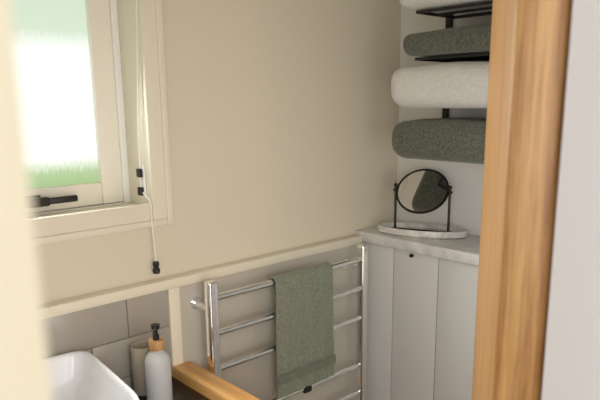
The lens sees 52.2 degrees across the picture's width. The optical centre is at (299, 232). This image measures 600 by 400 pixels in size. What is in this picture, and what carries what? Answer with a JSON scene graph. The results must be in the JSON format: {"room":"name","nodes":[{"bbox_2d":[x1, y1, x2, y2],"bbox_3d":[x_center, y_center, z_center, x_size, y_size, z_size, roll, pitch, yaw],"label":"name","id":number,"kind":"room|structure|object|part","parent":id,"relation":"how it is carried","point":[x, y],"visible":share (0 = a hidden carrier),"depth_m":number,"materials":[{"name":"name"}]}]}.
{"room":"bathroom","nodes":[
{"label":"bathroom","id":0,"kind":"room"},
{"bbox_2d":[36,0,400,399],"bbox_3d":[-0.400,0.090,1.734,2.130,2.300,0.210,-11,16,-41],"label":"wall","id":1,"kind":"structure","parent":0,"point":[283,115],"depth_m":1.81,"materials":[{"name":"beige paint"}]},
{"bbox_2d":[11,0,173,245],"bbox_3d":[-0.643,-0.379,1.415,0.640,0.797,0.201,-11,16,-41],"label":"window","id":2,"kind":"structure","parent":1,"relation":"in","point":[76,59],"depth_m":1.54,"materials":[{"name":"beige paint"}]},
{"bbox_3d":[-0.612,-0.080,1.509,0.123,0.028,0.038,-11,16,-41],"label":"handle","id":3,"kind":"part","parent":2,"relation":"part of","materials":[{"name":"black metal"}]},
{"bbox_3d":[-0.671,-0.368,1.448,0.372,0.540,0.006,-11,16,-41],"label":"glass","id":4,"kind":"part","parent":2,"relation":"part of","materials":[{"name":"glass"}]},
{"bbox_3d":[-0.675,-0.369,1.452,0.482,0.650,0.050,-11,16,-41],"label":"sash frame","id":5,"kind":"part","parent":2,"relation":"part of","materials":[{"name":"white paint"}]},
{"bbox_3d":[-0.680,-0.378,1.456,0.526,0.678,0.058,-11,16,-41],"label":"frame","id":6,"kind":"part","parent":2,"relation":"part of","materials":[{"name":"white paint"}]},
{"bbox_2d":[136,0,159,273],"bbox_3d":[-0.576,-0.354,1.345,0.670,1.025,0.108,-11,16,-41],"label":"pull cord","id":7,"kind":"object","parent":2,"relation":"attached to","point":[140,172],"visible":1,"depth_m":1.59,"materials":[{"name":"white plastic"}]},
{"bbox_2d":[42,234,361,365],"bbox_3d":[-0.415,0.690,1.715,1.702,1.135,0.036,-11,16,-41],"label":"trim","id":8,"kind":"structure","parent":1,"relation":"attached to","point":[172,283],"depth_m":1.68,"materials":[{"name":"beige paint"}]},
{"bbox_3d":[-0.054,0.629,2.043,0.758,1.108,0.030,-11,16,-41],"label":"panel","id":9,"kind":"part","parent":1,"relation":"part of","materials":[{"name":"beige"}]},
{"bbox_2d":[190,243,367,399],"bbox_3d":[-0.034,0.465,1.941,0.639,0.791,0.096,-11,16,-41],"label":"heated towel rail","id":10,"kind":"object","parent":1,"relation":"attached to","point":[211,295],"visible":0.89,"depth_m":1.86,"materials":[{"name":"silver metal"}]},
{"bbox_2d":[269,262,335,398],"bbox_3d":[0.011,0.296,1.893,0.242,0.377,0.052,-11,16,-41],"label":"hand towel","id":11,"kind":"object","parent":10,"relation":"hanging from","point":[305,354],"visible":1,"depth_m":1.87,"materials":[{"name":"green fabric"}]},
{"bbox_2d":[0,0,599,399],"bbox_3d":[0.012,0.380,0.373,3.200,2.300,0.100,-11,16,-41],"label":"wall","id":12,"kind":"structure","parent":0,"point":[572,351],"depth_m":0.53,"materials":[{"name":"beige paint"}]},
{"bbox_2d":[471,0,572,399],"bbox_3d":[0.328,0.389,0.977,0.097,2.000,0.626,3,13,14],"label":"door frame","id":13,"kind":"structure","parent":12,"relation":"in","point":[530,39],"depth_m":0.60,"materials":[{"name":"brown wood"}]},
{"bbox_2d":[396,4,572,247],"bbox_3d":[0.832,0.044,1.885,0.100,2.300,1.280,-11,16,-41],"label":"wall","id":14,"kind":"structure","parent":0,"point":[465,179],"depth_m":2.10,"materials":[{"name":"white paint"}]},
{"bbox_2d":[415,0,492,117],"bbox_3d":[0.613,-0.442,1.779,0.214,0.522,0.607,-11,16,-41],"label":"shelf rack","id":15,"kind":"object","parent":14,"relation":"attached to","point":[449,16],"visible":0.33,"depth_m":1.86,"materials":[{"name":"black metal"}]},
{"bbox_2d":[399,0,491,12],"bbox_3d":[0.596,-0.708,1.683,0.241,0.130,0.692,-11,16,-41],"label":"folded towel","id":16,"kind":"object","parent":15,"relation":"on","point":[417,5],"visible":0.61,"depth_m":1.81,"materials":[{"name":"white fabric"}]},
{"bbox_3d":[0.614,-0.504,1.764,0.214,0.021,0.603,-11,16,-41],"label":"shelf","id":17,"kind":"part","parent":15,"relation":"part of","materials":[{"name":"black metal"}]},
{"bbox_3d":[0.613,-0.638,1.735,0.214,0.021,0.603,-11,16,-41],"label":"shelf","id":18,"kind":"part","parent":15,"relation":"part of","materials":[{"name":"black metal"}]},
{"bbox_2d":[392,117,563,163],"bbox_3d":[0.598,-0.267,1.781,0.241,0.129,0.698,-11,16,-41],"label":"folded towel","id":19,"kind":"object","parent":15,"relation":"on","point":[461,139],"visible":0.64,"depth_m":1.82,"materials":[{"name":"green fabric"}]},
{"bbox_2d":[391,56,568,108],"bbox_3d":[0.592,-0.424,1.744,0.251,0.137,0.700,-11,16,-41],"label":"folded towel","id":20,"kind":"object","parent":15,"relation":"on","point":[464,84],"visible":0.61,"depth_m":1.77,"materials":[{"name":"white fabric"}]},
{"bbox_2d":[403,18,571,56],"bbox_3d":[0.611,-0.546,1.710,0.231,0.075,0.662,-11,16,-41],"label":"folded towel","id":21,"kind":"object","parent":15,"relation":"on","point":[467,39],"visible":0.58,"depth_m":1.76,"materials":[{"name":"green fabric"}]},
{"bbox_3d":[0.183,1.552,0.525,3.300,0.060,3.180,-11,16,-41],"label":"floor","id":22,"kind":"structure","parent":0,"visible":0},
{"bbox_2d":[132,361,259,399],"bbox_3d":[-0.531,0.897,1.349,0.983,0.887,0.409,-11,16,-41],"label":"vanity unit","id":23,"kind":"object","parent":22,"relation":"on","point":[190,381],"visible":0.62,"depth_m":1.59,"materials":[{"name":"brown wood"}]},
{"bbox_2d":[132,377,209,399],"bbox_3d":[-0.542,0.503,1.272,0.862,0.030,0.387,-11,16,-41],"label":"countertop","id":24,"kind":"structure","parent":23,"relation":"on","point":[181,391],"depth_m":1.59,"materials":[{"name":"black"}]},
{"bbox_2d":[48,351,138,399],"bbox_3d":[-0.569,0.415,1.238,0.439,0.155,0.360,-11,16,-41],"label":"basin","id":25,"kind":"object","parent":24,"relation":"in","point":[76,375],"visible":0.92,"depth_m":1.43,"materials":[{"name":"white ceramic"}]},
{"bbox_2d":[130,341,149,395],"bbox_3d":[-0.405,0.351,1.585,0.058,0.130,0.058,-11,16,-41],"label":"tumbler","id":26,"kind":"object","parent":24,"relation":"on","point":[139,350],"visible":0.58,"depth_m":1.56,"materials":[{"name":"beige ceramic"}]},
{"bbox_2d":[144,323,172,399],"bbox_3d":[-0.349,0.325,1.505,0.063,0.214,0.064,8,15,35],"label":"soap dispenser","id":27,"kind":"object","parent":24,"relation":"on","point":[158,377],"visible":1,"depth_m":1.48,"materials":[{"name":"white ceramic"}]},
{"bbox_2d":[144,350,172,399],"bbox_3d":[-0.349,0.356,1.512,0.063,0.150,0.063,-11,16,-41],"label":"bottle","id":28,"kind":"object","parent":27,"relation":"attached to","point":[158,377],"depth_m":1.49,"materials":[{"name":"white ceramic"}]},
{"bbox_2d":[356,226,552,399],"bbox_3d":[0.682,0.624,1.935,0.227,1.148,1.177,-11,16,-41],"label":"base cabinet","id":29,"kind":"object","parent":22,"relation":"on","point":[422,292],"visible":0.39,"depth_m":2.03,"materials":[{"name":"grey wood"}]},
{"bbox_2d":[377,169,467,238],"bbox_3d":[0.412,-0.102,2.072,0.310,0.217,0.133,5,13,23],"label":"vanity mirror","id":30,"kind":"object","parent":29,"relation":"on","point":[421,191],"visible":1,"depth_m":2.06,"materials":[{"name":"stone"}]},
{"bbox_2d":[377,222,467,238],"bbox_3d":[0.413,-0.007,2.092,0.172,0.024,0.290,-11,16,-41],"label":"tray","id":31,"kind":"object","parent":30,"relation":"attached to","point":[417,230],"depth_m":2.08,"materials":[{"name":"stone"}]}
]}

